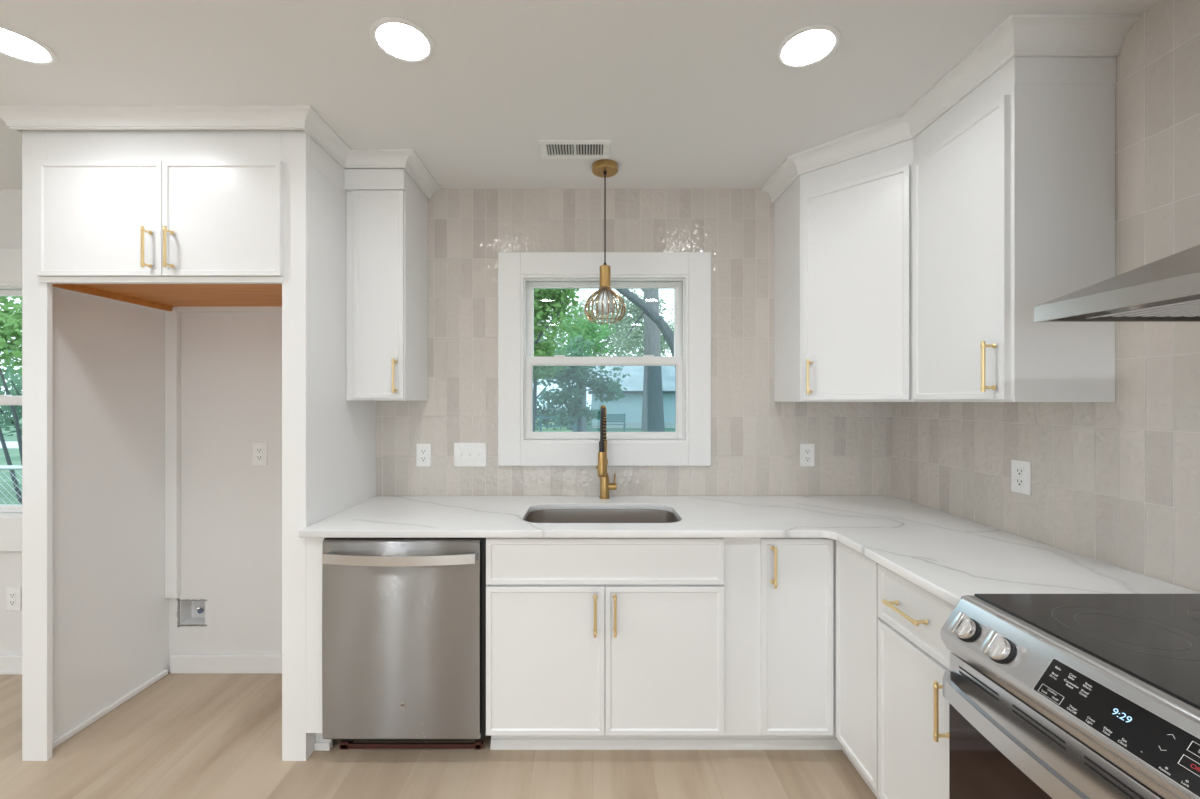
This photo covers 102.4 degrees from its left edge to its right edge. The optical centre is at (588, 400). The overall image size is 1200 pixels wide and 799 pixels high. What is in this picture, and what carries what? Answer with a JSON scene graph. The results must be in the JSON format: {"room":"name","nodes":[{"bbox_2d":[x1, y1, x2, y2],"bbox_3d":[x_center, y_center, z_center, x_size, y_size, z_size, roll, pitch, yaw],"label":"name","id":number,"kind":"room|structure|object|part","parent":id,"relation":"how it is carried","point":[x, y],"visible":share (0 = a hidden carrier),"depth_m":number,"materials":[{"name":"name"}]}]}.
{"room":"kitchen","nodes":[
{"label":"kitchen","id":0,"kind":"room"},
{"bbox_2d":[0,672,876,798],"bbox_3d":[-1.761,1.440,-0.670,6.878,0.100,6.520,0,0,0],"label":"floor","id":1,"kind":"structure","parent":0,"point":[183,736],"depth_m":1.84,"materials":[{"name":"brown wood"}]},
{"bbox_2d":[22,130,168,760],"bbox_3d":[-2.140,0.152,2.167,0.096,2.476,0.615,0,0,0],"label":"panel","id":2,"kind":"object","parent":1,"relation":"on","point":[95,607],"visible":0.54,"depth_m":2.05,"materials":[{"name":"white paint"}]},
{"bbox_3d":[-2.173,0.152,2.178,0.030,2.476,0.594,0,0,0],"label":"panel","id":3,"kind":"part","parent":2,"relation":"part of","materials":[{"name":"white paint"}]},
{"bbox_2d":[306,538,332,750],"bbox_3d":[-1.057,0.953,1.900,0.070,0.874,0.080,0,0,0],"label":"cabinet filler","id":4,"kind":"object","parent":1,"relation":"on","point":[314,546],"visible":0.7,"depth_m":1.86,"materials":[{"name":"white paint"}]},
{"bbox_3d":[-1.057,0.899,1.870,0.070,0.766,0.020,0,0,0],"label":"panel","id":5,"kind":"part","parent":4,"relation":"part of","materials":[{"name":"white paint"}]},
{"bbox_2d":[282,130,375,760],"bbox_3d":[-1.138,0.152,2.165,0.095,2.476,0.610,0,0,0],"label":"panel","id":6,"kind":"object","parent":1,"relation":"on","point":[329,440],"visible":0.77,"depth_m":1.88,"materials":[{"name":"white paint"}]},
{"bbox_2d":[322,538,485,749],"bbox_3d":[-0.710,0.954,2.106,0.619,0.872,0.668,0,0,0],"label":"dishwasher","id":7,"kind":"object","parent":1,"relation":"on","point":[404,619],"visible":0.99,"depth_m":1.84,"materials":[{"name":"metal"}]},
{"bbox_3d":[-0.711,0.590,1.805,0.570,0.036,0.066,0,0,0],"label":"handle","id":8,"kind":"part","parent":7,"relation":"part of","materials":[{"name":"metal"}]},
{"bbox_3d":[-0.709,1.375,1.945,0.572,0.030,0.050,0,0,0],"label":"rail","id":9,"kind":"part","parent":7,"relation":"part of","materials":[{"name":"black metal"}]},
{"bbox_3d":[-0.709,1.323,1.935,0.582,0.074,0.010,0,0,0],"label":"toe plate","id":10,"kind":"part","parent":7,"relation":"part of","materials":[{"name":"silver metal"}]},
{"bbox_2d":[481,538,485,733],"bbox_3d":[-0.710,0.901,2.151,0.619,0.767,0.578,0,0,0],"label":"tub","id":11,"kind":"object","parent":7,"relation":"in","point":[483,540],"depth_m":1.86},
{"bbox_2d":[486,538,723,738],"bbox_3d":[0.061,0.954,2.134,0.916,0.873,0.668,0,0,0],"label":"base cabinet","id":12,"kind":"object","parent":1,"relation":"on","point":[587,638],"visible":0.97,"depth_m":1.85,"materials":[{"name":"white paint"}]},
{"bbox_3d":[-0.167,0.995,1.850,0.454,0.567,0.019,0,0,0],"label":"door","id":13,"kind":"part","parent":12,"relation":"part of","materials":[{"name":"white paint"}]},
{"bbox_3d":[0.024,0.808,1.820,0.016,0.155,0.040,0,0,0],"label":"handle","id":14,"kind":"part","parent":12,"relation":"part of","materials":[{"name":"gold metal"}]},
{"bbox_3d":[0.061,0.615,1.850,0.910,0.173,0.019,0,0,0],"label":"false drawer","id":15,"kind":"part","parent":12,"relation":"part of","materials":[{"name":"white paint"}]},
{"bbox_3d":[0.099,0.808,1.820,0.016,0.155,0.040,0,0,0],"label":"handle","id":16,"kind":"part","parent":12,"relation":"part of","materials":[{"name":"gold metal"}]},
{"bbox_3d":[0.289,0.995,1.850,0.454,0.567,0.019,0,0,0],"label":"door","id":17,"kind":"part","parent":12,"relation":"part of","materials":[{"name":"white paint"}]},
{"bbox_2d":[490,739,880,798],"bbox_3d":[0.315,1.373,1.567,1.415,0.034,0.735,0,0,0],"label":"trim","id":18,"kind":"structure","parent":1,"relation":"on","point":[496,744],"depth_m":1.92,"materials":[{"name":"white paint"}]},
{"bbox_2d":[718,538,881,791],"bbox_3d":[1.035,0.954,1.834,1.032,0.873,1.268,0,0,0],"label":"base cabinet","id":19,"kind":"object","parent":1,"relation":"on","point":[801,618],"visible":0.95,"depth_m":1.85,"materials":[{"name":"white paint"}]},
{"bbox_2d":[299,496,1199,606],"bbox_3d":[0.230,0.500,1.826,2.642,0.028,1.287,0,0,0],"label":"countertop","id":20,"kind":"structure","parent":19,"relation":"on","point":[950,557],"depth_m":1.84,"materials":[{"name":"white stone"}]},
{"bbox_2d":[525,510,678,522],"bbox_3d":[0.055,0.615,2.101,0.712,0.200,0.410,0,0,0],"label":"sink","id":21,"kind":"object","parent":20,"relation":"in","point":[539,516],"visible":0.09,"depth_m":2.28,"materials":[{"name":"metal"}]},
{"bbox_2d":[596,405,616,498],"bbox_3d":[0.086,0.253,2.317,0.086,0.466,0.235,0,0,6],"label":"faucet","id":22,"kind":"object","parent":20,"relation":"on","point":[605,486],"visible":1,"depth_m":2.39,"materials":[{"name":"gold metal"}]},
{"bbox_3d":[0.070,0.305,2.314,0.049,0.026,0.226,0,0,8],"label":"docking arm","id":23,"kind":"part","parent":22,"relation":"part of","materials":[{"name":"gold metal"}]},
{"bbox_3d":[0.117,0.403,2.410,0.042,0.083,0.033,0,0,0],"label":"lever","id":24,"kind":"part","parent":22,"relation":"part of","materials":[{"name":"gold metal"}]},
{"bbox_3d":[0.700,0.625,1.820,0.016,0.155,0.040,0,0,0],"label":"handle","id":25,"kind":"part","parent":19,"relation":"part of","materials":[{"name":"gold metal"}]},
{"bbox_3d":[0.797,0.903,1.850,0.274,0.750,0.019,0,0,0],"label":"door","id":26,"kind":"part","parent":19,"relation":"part of","materials":[{"name":"white paint"}]},
{"bbox_3d":[0.948,0.903,1.705,0.019,0.750,0.258,0,0,0],"label":"door","id":27,"kind":"part","parent":19,"relation":"part of","materials":[{"name":"white paint"}]},
{"bbox_2d":[878,564,954,798],"bbox_3d":[1.224,0.903,1.383,0.653,0.773,0.375,0,0,0],"label":"base cabinet","id":28,"kind":"object","parent":1,"relation":"on","point":[913,657],"visible":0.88,"depth_m":1.41,"materials":[{"name":"white paint"}]},
{"bbox_3d":[0.918,0.615,1.404,0.040,0.016,0.155,0,0,0],"label":"handle","id":29,"kind":"part","parent":28,"relation":"part of","materials":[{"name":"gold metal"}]},
{"bbox_3d":[0.948,0.615,1.384,0.019,0.173,0.366,0,0,0],"label":"drawer","id":30,"kind":"part","parent":28,"relation":"part of","materials":[{"name":"white paint"}]},
{"bbox_3d":[0.918,0.808,1.256,0.040,0.155,0.016,0,0,0],"label":"handle","id":31,"kind":"part","parent":28,"relation":"part of","materials":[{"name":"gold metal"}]},
{"bbox_2d":[940,594,1199,798],"bbox_3d":[1.183,0.922,0.801,0.734,0.936,0.766,0,0,0],"label":"range","id":32,"kind":"object","parent":1,"relation":"on","point":[1049,696],"visible":1,"depth_m":0.94,"materials":[{"name":"metal"}]},
{"bbox_3d":[0.863,0.520,1.117,0.032,0.053,0.051,34,0,0],"label":"knob","id":33,"kind":"part","parent":32,"relation":"part of","materials":[{"name":"metal"}]},
{"bbox_3d":[0.877,0.530,1.117,0.004,0.056,0.056,34,0,0],"label":"knob","id":34,"kind":"part","parent":32,"relation":"part of","materials":[{"name":"silver metal"}]},
{"bbox_3d":[0.863,0.520,1.027,0.032,0.053,0.051,34,0,0],"label":"knob","id":35,"kind":"part","parent":32,"relation":"part of","materials":[{"name":"metal"}]},
{"bbox_3d":[0.880,0.941,0.801,0.002,0.469,0.752,0,0,0],"label":"door glass","id":36,"kind":"part","parent":32,"relation":"part of","materials":[{"name":"black glass"}]},
{"bbox_3d":[0.877,0.530,1.027,0.004,0.056,0.056,34,0,0],"label":"knob","id":37,"kind":"part","parent":32,"relation":"part of","materials":[{"name":"silver metal"}]},
{"bbox_3d":[0.848,0.679,0.801,0.063,0.042,0.750,0,0,0],"label":"handle","id":38,"kind":"part","parent":32,"relation":"part of","materials":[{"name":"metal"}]},
{"bbox_3d":[0.896,0.898,0.801,0.032,0.573,0.754,0,0,0],"label":"oven door","id":39,"kind":"part","parent":32,"relation":"part of","materials":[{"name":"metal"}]},
{"bbox_2d":[974,594,1199,708],"bbox_3d":[1.229,0.476,0.801,0.567,0.006,0.765,0,0,0],"label":"cooktop","id":40,"kind":"object","parent":32,"relation":"in","point":[1153,640],"depth_m":1.00,"materials":[{"name":"black glass"}]},
{"bbox_2d":[0,189,891,671],"bbox_3d":[-1.821,0.202,2.540,6.998,2.577,0.140,0,0,0],"label":"wall","id":41,"kind":"structure","parent":0,"point":[231,362],"depth_m":2.47,"materials":[{"name":"white paint"}]},
{"bbox_2d":[0,249,21,550],"bbox_3d":[-3.350,-0.005,2.529,1.440,1.540,0.153,0,0,0],"label":"window","id":42,"kind":"structure","parent":41,"relation":"in","point":[10,259],"depth_m":2.45,"materials":[{"name":"white paint"}]},
{"bbox_3d":[-3.350,-0.290,2.553,1.066,0.596,0.034,0,0,0],"label":"sash","id":43,"kind":"part","parent":42,"relation":"part of","materials":[{"name":"white paint"}]},
{"bbox_3d":[-3.350,0.277,2.513,1.066,0.602,0.034,0,0,0],"label":"sash","id":44,"kind":"part","parent":42,"relation":"part of","materials":[{"name":"white paint"}]},
{"bbox_2d":[0,655,21,674],"bbox_3d":[-3.696,1.347,2.461,3.008,0.087,0.030,0,0,0],"label":"baseboard","id":45,"kind":"structure","parent":41,"relation":"attached to","point":[9,664],"depth_m":2.46,"materials":[{"name":"white paint"}]},
{"bbox_2d":[6,587,20,609],"bbox_3d":[-2.952,1.015,2.471,0.074,0.118,0.008,0,0,0],"label":"power outlet","id":46,"kind":"object","parent":41,"relation":"attached to","point":[13,594],"visible":1,"depth_m":2.47,"materials":[{"name":"white plastic"}]},
{"bbox_2d":[9,593,15,605],"bbox_3d":[-2.952,1.015,2.468,0.033,0.066,0.002,0,0,0],"label":"receptacle","id":47,"kind":"object","parent":46,"relation":"attached to","point":[12,596],"depth_m":2.47,"materials":[{"name":"white plastic"}]},
{"bbox_2d":[52,669,167,748],"bbox_3d":[-2.148,1.377,2.170,0.018,0.026,0.569,0,0,0],"label":"trim","id":48,"kind":"structure","parent":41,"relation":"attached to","point":[104,711],"depth_m":2.14,"materials":[{"name":"white paint"}]},
{"bbox_2d":[37,130,283,311],"bbox_3d":[-1.639,-0.771,2.135,1.036,0.630,0.670,0,0,0],"label":"upper cabinet","id":49,"kind":"object","parent":41,"relation":"attached to","point":[185,220],"visible":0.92,"depth_m":1.85,"materials":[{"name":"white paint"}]},
{"bbox_3d":[-1.872,-0.699,1.850,0.476,0.439,0.019,0,0,0],"label":"door","id":50,"kind":"part","parent":49,"relation":"part of","materials":[{"name":"white paint"}]},
{"bbox_3d":[-1.673,-0.579,1.820,0.016,0.155,0.040,0,0,0],"label":"handle","id":51,"kind":"part","parent":49,"relation":"part of","materials":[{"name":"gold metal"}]},
{"bbox_3d":[-1.644,-0.467,1.856,0.936,0.022,0.008,0,0,0],"label":"rail","id":52,"kind":"part","parent":49,"relation":"part of","materials":[{"name":"white paint"}]},
{"bbox_3d":[-1.591,-0.579,1.820,0.016,0.155,0.040,0,0,0],"label":"handle","id":53,"kind":"part","parent":49,"relation":"part of","materials":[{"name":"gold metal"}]},
{"bbox_3d":[-1.639,-0.488,2.170,1.000,0.012,0.575,0,0,0],"label":"panel","id":54,"kind":"part","parent":49,"relation":"part of","materials":[{"name":"orange wood"}]},
{"bbox_2d":[0,106,440,198],"bbox_3d":[-1.506,-1.060,2.121,1.498,0.052,0.697,0,0,0],"label":"trim","id":55,"kind":"structure","parent":49,"relation":"attached to","point":[17,118],"depth_m":1.82,"materials":[{"name":"white paint"}]},
{"bbox_3d":[-1.405,-0.699,1.850,0.450,0.439,0.019,0,0,0],"label":"door","id":56,"kind":"part","parent":49,"relation":"part of","materials":[{"name":"white paint"}]},
{"bbox_2d":[165,307,179,597],"bbox_3d":[-2.127,0.264,2.463,0.060,1.480,0.026,0,0,0],"label":"trim","id":57,"kind":"structure","parent":41,"relation":"attached to","point":[172,318],"depth_m":2.45,"materials":[{"name":"white paint"}]},
{"bbox_2d":[177,598,206,626],"bbox_3d":[-2.038,1.087,2.511,0.155,0.147,0.077,0,0,0],"label":"water supply box","id":58,"kind":"object","parent":41,"relation":"attached to","point":[193,611],"visible":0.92,"depth_m":2.50,"materials":[{"name":"grey plastic"}]},
{"bbox_2d":[170,655,281,673],"bbox_3d":[-1.629,1.345,2.466,1.014,0.089,0.020,0,0,0],"label":"baseboard","id":59,"kind":"structure","parent":41,"relation":"attached to","point":[179,664],"depth_m":2.46,"materials":[{"name":"white paint"}]},
{"bbox_2d":[252,443,266,465],"bbox_3d":[-1.688,0.272,2.471,0.074,0.118,0.008,0,0,0],"label":"power outlet","id":60,"kind":"object","parent":41,"relation":"attached to","point":[259,450],"visible":1,"depth_m":2.47,"materials":[{"name":"white plastic"}]},
{"bbox_2d":[256,448,262,460],"bbox_3d":[-1.688,0.272,2.468,0.033,0.066,0.002,0,0,0],"label":"receptacle","id":61,"kind":"object","parent":60,"relation":"attached to","point":[259,451],"depth_m":2.47,"materials":[{"name":"white plastic"}]},
{"bbox_2d":[344,168,427,400],"bbox_3d":[-0.957,-0.544,2.287,0.267,1.084,0.365,0,0,0],"label":"upper cabinet","id":62,"kind":"object","parent":41,"relation":"attached to","point":[387,211],"visible":0.99,"depth_m":2.15,"materials":[{"name":"white paint"}]},
{"bbox_3d":[-0.940,-0.475,2.155,0.222,0.926,0.019,0,0,0],"label":"door","id":63,"kind":"part","parent":62,"relation":"part of","materials":[{"name":"white paint"}]},
{"bbox_3d":[-0.859,-0.112,2.125,0.016,0.155,0.040,0,0,0],"label":"handle","id":64,"kind":"part","parent":62,"relation":"part of","materials":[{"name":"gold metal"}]},
{"bbox_2d":[416,444,430,466],"bbox_3d":[-0.846,0.277,2.465,0.074,0.118,0.008,0,0,0],"label":"power outlet","id":65,"kind":"object","parent":41,"relation":"attached to","point":[423,451],"visible":1,"depth_m":2.46,"materials":[{"name":"white plastic"}]},
{"bbox_2d":[420,449,426,461],"bbox_3d":[-0.846,0.277,2.462,0.033,0.066,0.002,0,0,0],"label":"receptacle","id":66,"kind":"object","parent":65,"relation":"attached to","point":[423,452],"depth_m":2.46,"materials":[{"name":"white plastic"}]},
{"bbox_2d":[454,443,486,466],"bbox_3d":[-0.608,0.275,2.460,0.166,0.122,0.020,0,0,0],"label":"light switch","id":67,"kind":"object","parent":41,"relation":"attached to","point":[465,454],"visible":1,"depth_m":2.46,"materials":[{"name":"white plastic"}]},
{"bbox_2d":[498,252,710,465],"bbox_3d":[0.079,-0.214,2.529,1.084,1.088,0.153,0,0,0],"label":"window","id":68,"kind":"structure","parent":41,"relation":"in","point":[688,274],"depth_m":2.45,"materials":[{"name":"white paint"}]},
{"bbox_3d":[0.079,-0.413,2.553,0.826,0.431,0.034,0,0,0],"label":"sash","id":69,"kind":"part","parent":68,"relation":"part of","materials":[{"name":"white paint"}]},
{"bbox_3d":[0.079,-0.216,2.531,0.859,0.859,0.147,0,0,0],"label":"frame","id":70,"kind":"part","parent":68,"relation":"part of","materials":[{"name":"white paint"}]},
{"bbox_3d":[0.079,-0.017,2.513,0.826,0.427,0.034,0,0,0],"label":"sash","id":71,"kind":"part","parent":68,"relation":"part of","materials":[{"name":"white paint"}]},
{"bbox_2d":[376,189,891,495],"bbox_3d":[0.230,-0.286,2.473,2.644,1.601,0.005,0,0,0],"label":"tile backsplash","id":72,"kind":"structure","parent":41,"relation":"attached to","point":[756,439],"depth_m":2.47,"materials":[{"name":"beige tile"}]},
{"bbox_2d":[800,444,814,466],"bbox_3d":[1.117,0.277,2.465,0.074,0.118,0.008,0,0,0],"label":"power outlet","id":73,"kind":"object","parent":41,"relation":"attached to","point":[807,451],"visible":1,"depth_m":2.46,"materials":[{"name":"white plastic"}]},
{"bbox_2d":[804,449,810,461],"bbox_3d":[1.117,0.277,2.462,0.033,0.066,0.002,0,0,0],"label":"receptacle","id":74,"kind":"object","parent":73,"relation":"attached to","point":[807,452],"depth_m":2.46,"materials":[{"name":"white plastic"}]},
{"bbox_2d":[774,139,913,401],"bbox_3d":[1.247,-0.541,2.162,0.610,1.089,0.615,0,0,0],"label":"upper cabinet","id":75,"kind":"object","parent":41,"relation":"attached to","point":[843,231],"visible":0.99,"depth_m":2.02,"materials":[{"name":"white paint"}]},
{"bbox_3d":[0.958,-0.104,2.099,0.040,0.155,0.016,0,0,-45],"label":"handle","id":76,"kind":"part","parent":75,"relation":"part of","materials":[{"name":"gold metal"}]},
{"bbox_3d":[1.096,-0.458,2.003,0.019,0.905,0.401,0,0,-45],"label":"door","id":77,"kind":"part","parent":75,"relation":"part of","materials":[{"name":"white paint"}]},
{"bbox_2d":[761,14,1140,202],"bbox_3d":[1.105,-1.049,1.847,0.347,0.074,1.300,0,0,-30],"label":"trim","id":78,"kind":"structure","parent":75,"relation":"attached to","point":[1019,35],"depth_m":1.50,"materials":[{"name":"white paint"}]},
{"bbox_2d":[0,0,1160,188],"bbox_3d":[-1.821,-1.137,-0.730,6.998,0.100,6.640,0,0,0],"label":"ceiling","id":79,"kind":"structure","parent":0,"point":[686,94],"depth_m":1.59,"materials":[{"name":"paint"}]},
{"bbox_2d":[0,24,58,64],"bbox_3d":[-1.749,-1.083,1.465,0.184,0.006,0.184,0,0,0],"label":"recessed light","id":80,"kind":"object","parent":79,"relation":"in","point":[18,45],"visible":1,"depth_m":1.48,"materials":[{"name":"white paint"}]},
{"bbox_2d":[370,17,434,62],"bbox_3d":[-0.561,-1.083,1.455,0.184,0.006,0.184,0,0,0],"label":"recessed light","id":81,"kind":"object","parent":79,"relation":"in","point":[400,39],"visible":1,"depth_m":1.45,"materials":[{"name":"white paint"}]},
{"bbox_2d":[538,139,610,158],"bbox_3d":[-0.060,-1.082,2.076,0.304,0.009,0.152,0,0,0],"label":"ceiling vent","id":82,"kind":"object","parent":79,"relation":"in","point":[547,146],"visible":1,"depth_m":2.07,"materials":[{"name":"white plastic"}]},
{"bbox_2d":[584,159,625,323],"bbox_3d":[0.074,-0.727,2.225,0.194,0.719,0.192,0,0,0],"label":"pendant lamp","id":83,"kind":"object","parent":79,"relation":"hanging from","point":[604,168],"visible":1,"depth_m":2.20,"materials":[{"name":"gold metal"}]},
{"bbox_3d":[0.074,-0.460,2.225,0.096,0.123,0.096,0,0,0],"label":"bulb","id":84,"kind":"part","parent":83,"relation":"part of","materials":[{"name":"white glass"}]},
{"bbox_3d":[0.074,-0.840,2.225,0.018,0.434,0.018,0,0,0],"label":"cord","id":85,"kind":"part","parent":83,"relation":"part of","materials":[{"name":"rubber"}]},
{"bbox_2d":[600,265,610,286],"bbox_3d":[0.074,-0.572,2.225,0.051,0.100,0.051,0,0,0],"label":"socket","id":86,"kind":"object","parent":83,"relation":"attached to","point":[605,270],"depth_m":2.20,"materials":[{"name":"gold metal"}]},
{"bbox_2d":[775,24,840,68],"bbox_3d":[0.671,-1.083,1.480,0.184,0.006,0.184,0,0,0],"label":"recessed light","id":87,"kind":"object","parent":79,"relation":"in","point":[807,46],"visible":1,"depth_m":1.47,"materials":[{"name":"white paint"}]},
{"bbox_2d":[892,0,1199,592],"bbox_3d":[1.615,0.202,-0.727,0.126,2.577,6.406,0,0,0],"label":"wall","id":88,"kind":"structure","parent":0,"point":[1117,483],"depth_m":1.38,"materials":[{"name":"beige tile"}]},
{"bbox_2d":[913,57,1115,401],"bbox_3d":[1.372,-0.541,1.639,0.359,1.089,0.440,0,0,0],"label":"upper cabinet","id":89,"kind":"object","parent":88,"relation":"attached to","point":[1014,184],"visible":0.93,"depth_m":1.42,"materials":[{"name":"white paint"}]},
{"bbox_3d":[1.243,-0.458,1.635,0.019,0.905,0.405,0,0,0],"label":"door","id":90,"kind":"part","parent":89,"relation":"part of","materials":[{"name":"white paint"}]},
{"bbox_3d":[1.213,-0.104,1.467,0.040,0.155,0.016,0,0,0],"label":"handle","id":91,"kind":"part","parent":89,"relation":"part of","materials":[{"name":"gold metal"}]},
{"bbox_2d":[1011,459,1030,494],"bbox_3d":[1.547,0.272,1.728,0.008,0.118,0.074,0,0,0],"label":"power outlet","id":92,"kind":"object","parent":88,"relation":"attached to","point":[1020,470],"visible":1,"depth_m":1.72,"materials":[{"name":"white plastic"}]},
{"bbox_2d":[1015,467,1023,486],"bbox_3d":[1.544,0.272,1.728,0.002,0.066,0.033,0,0,0],"label":"receptacle","id":93,"kind":"object","parent":92,"relation":"attached to","point":[1019,471],"depth_m":1.73,"materials":[{"name":"white plastic"}]},
{"bbox_2d":[1034,244,1199,321],"bbox_3d":[1.317,-0.639,0.801,0.467,0.893,0.758,0,0,0],"label":"range hood","id":94,"kind":"object","parent":88,"relation":"attached to","point":[1167,289],"visible":1,"depth_m":1.01,"materials":[{"name":"metal"}]},
{"label":"outside","id":95,"kind":"structure","parent":0,"visible":0},
{"bbox_2d":[0,410,674,503],"bbox_3d":[-10.000,1.840,47.770,100.000,0.200,89.400,0,0,0],"label":"ground","id":96,"kind":"structure","parent":95,"point":[9,494],"depth_m":14.85,"materials":[{"name":"green plant"}]},
{"bbox_2d":[0,297,21,503],"bbox_3d":[-7.536,0.003,6.549,2.814,3.484,3.300,0,0,30],"label":"shrub","id":97,"kind":"object","parent":96,"relation":"on","point":[11,322],"visible":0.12,"depth_m":6.31,"materials":[{"name":"green plant"}]},
{"bbox_2d":[0,347,21,436],"bbox_3d":[-10.353,0.310,9.678,2.842,2.874,2.896,0,0,37],"label":"shrub","id":98,"kind":"object","parent":96,"relation":"on","point":[16,384],"visible":0.06,"depth_m":8.84,"materials":[{"name":"green plant"}]},
{"bbox_2d":[0,465,21,503],"bbox_3d":[-5.800,1.141,4.190,3.648,1.202,0.080,0,0,0],"label":"fence","id":99,"kind":"object","parent":96,"relation":"on","point":[2,467],"visible":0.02,"depth_m":4.17,"materials":[{"name":"metal"}]},
{"bbox_3d":[-5.800,0.575,4.170,3.600,0.038,0.040,0,0,0],"label":"rail","id":100,"kind":"part","parent":99,"relation":"part of","materials":[{"name":"metal"}]},
{"bbox_2d":[533,340,558,431],"bbox_3d":[-1.764,-0.217,16.840,1.527,3.927,1.742,0,0,24],"label":"slender tree","id":101,"kind":"object","parent":96,"relation":"on","point":[535,382],"visible":0.03,"depth_m":16.81,"materials":[{"name":"green plant"}]},
{"bbox_3d":[-1.780,-1.343,16.836,1.495,1.676,1.775,0,0,29],"label":"crown","id":102,"kind":"part","parent":101,"relation":"part of","materials":[{"name":"green plant"}]},
{"bbox_2d":[535,419,571,431],"bbox_3d":[-4.000,1.732,36.970,6.000,0.015,21.000,0,0,0],"label":"lawn patch","id":103,"kind":"structure","parent":96,"relation":"on","point":[544,429],"depth_m":29.17,"materials":[{"name":"green plant"}]},
{"bbox_2d":[537,316,572,389],"bbox_3d":[-5.735,-4.306,38.514,9.128,12.111,5.550,0,0,0],"label":"tree","id":104,"kind":"object","parent":103,"relation":"on","point":[557,343],"visible":0.02,"depth_m":38.06,"materials":[{"name":"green plant"}]},
{"bbox_2d":[535,396,591,429],"bbox_3d":[-4.662,0.673,29.001,9.870,2.505,1.364,0,0,0],"label":"hedge","id":105,"kind":"object","parent":103,"relation":"on","point":[545,411],"visible":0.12,"depth_m":28.87,"materials":[{"name":"green plant"}]},
{"bbox_2d":[535,414,576,431],"bbox_3d":[-4.040,1.190,23.020,6.920,1.100,0.140,0,0,0],"label":"fence","id":106,"kind":"object","parent":96,"relation":"on","point":[540,417],"visible":0.18,"depth_m":22.95,"materials":[{"name":"teal paint"}]},
{"bbox_2d":[533,289,598,379],"bbox_3d":[-0.980,-0.437,9.736,2.413,4.360,1.759,0,0,0],"label":"leafy tree","id":107,"kind":"object","parent":96,"relation":"on","point":[554,300],"visible":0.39,"depth_m":9.50,"materials":[{"name":"green plant"}]},
{"bbox_2d":[541,303,617,431],"bbox_3d":[-0.488,-1.536,24.460,3.892,6.578,4.950,0,0,44],"label":"tree","id":108,"kind":"object","parent":96,"relation":"on","point":[602,334],"visible":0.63,"depth_m":24.36,"materials":[{"name":"green plant"}]},
{"bbox_3d":[-0.488,-3.279,24.460,3.892,3.091,4.950,0,0,44],"label":"crown","id":109,"kind":"part","parent":108,"relation":"part of","materials":[{"name":"green plant"}]},
{"bbox_2d":[538,335,630,431],"bbox_3d":[-0.171,-0.058,13.944,2.808,3.599,1.876,0,0,0],"label":"slender tree","id":110,"kind":"object","parent":96,"relation":"on","point":[579,375],"visible":0.84,"depth_m":13.70,"materials":[{"name":"green plant"}]},
{"bbox_2d":[556,298,643,419],"bbox_3d":[0.983,-4.048,45.183,9.147,11.594,5.591,0,0,0],"label":"tree","id":111,"kind":"object","parent":96,"relation":"on","point":[581,314],"visible":0.17,"depth_m":44.40,"materials":[{"name":"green plant"}]},
{"bbox_2d":[606,414,625,431],"bbox_3d":[1.350,1.225,26.920,1.400,1.030,0.500,0,0,0],"label":"garden bench","id":112,"kind":"object","parent":96,"relation":"on","point":[609,416],"visible":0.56,"depth_m":27.09,"materials":[{"name":"teal paint"}]},
{"bbox_3d":[1.350,1.010,27.130,1.400,0.600,0.080,0,0,0],"label":"backrest","id":113,"kind":"part","parent":112,"relation":"part of","materials":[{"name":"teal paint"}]},
{"bbox_2d":[588,366,674,427],"bbox_3d":[4.625,-0.460,33.650,9.350,4.400,6.640,0,0,0],"label":"house","id":114,"kind":"structure","parent":96,"relation":"on","point":[631,405],"depth_m":30.87,"materials":[{"name":"grey"}]},
{"bbox_2d":[602,328,669,356],"bbox_3d":[5.446,-3.446,51.918,8.749,10.391,5.650,0,0,0],"label":"tree","id":115,"kind":"object","parent":96,"relation":"on","point":[666,344],"visible":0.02,"depth_m":50.70,"materials":[{"name":"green plant"}]},
{"bbox_2d":[599,289,673,430],"bbox_3d":[3.299,-2.622,28.481,5.429,8.735,3.433,0,0,0],"label":"tree","id":116,"kind":"object","parent":96,"relation":"on","point":[635,312],"visible":0.39,"depth_m":28.21,"materials":[{"name":"grey plant"}]},
{"bbox_3d":[3.299,-4.688,28.481,5.429,4.603,3.433,0,0,0],"label":"crown","id":117,"kind":"part","parent":116,"relation":"part of","materials":[{"name":"green plant"}]},
{"bbox_2d":[615,289,673,356],"bbox_3d":[0.396,-1.189,8.298,3.718,5.920,2.438,0,0,0],"label":"forked tree","id":118,"kind":"object","parent":96,"relation":"on","point":[651,313],"visible":0.02,"depth_m":7.91,"materials":[{"name":"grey plant"}]},
{"bbox_2d":[641,289,664,431],"bbox_3d":[1.262,-2.213,11.254,6.854,7.996,4.857,0,0,0],"label":"shade tree","id":119,"kind":"object","parent":96,"relation":"on","point":[654,409],"visible":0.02,"depth_m":10.81,"materials":[{"name":"grey plant"}]},
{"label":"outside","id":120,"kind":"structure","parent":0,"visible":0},
{"bbox_2d":[0,442,18,447],"bbox_3d":[-35.000,1.730,19.070,50.000,0.020,2.800,0,0,0],"label":"road","id":121,"kind":"structure","parent":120,"point":[8,444],"depth_m":18.63,"materials":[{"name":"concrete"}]}
]}

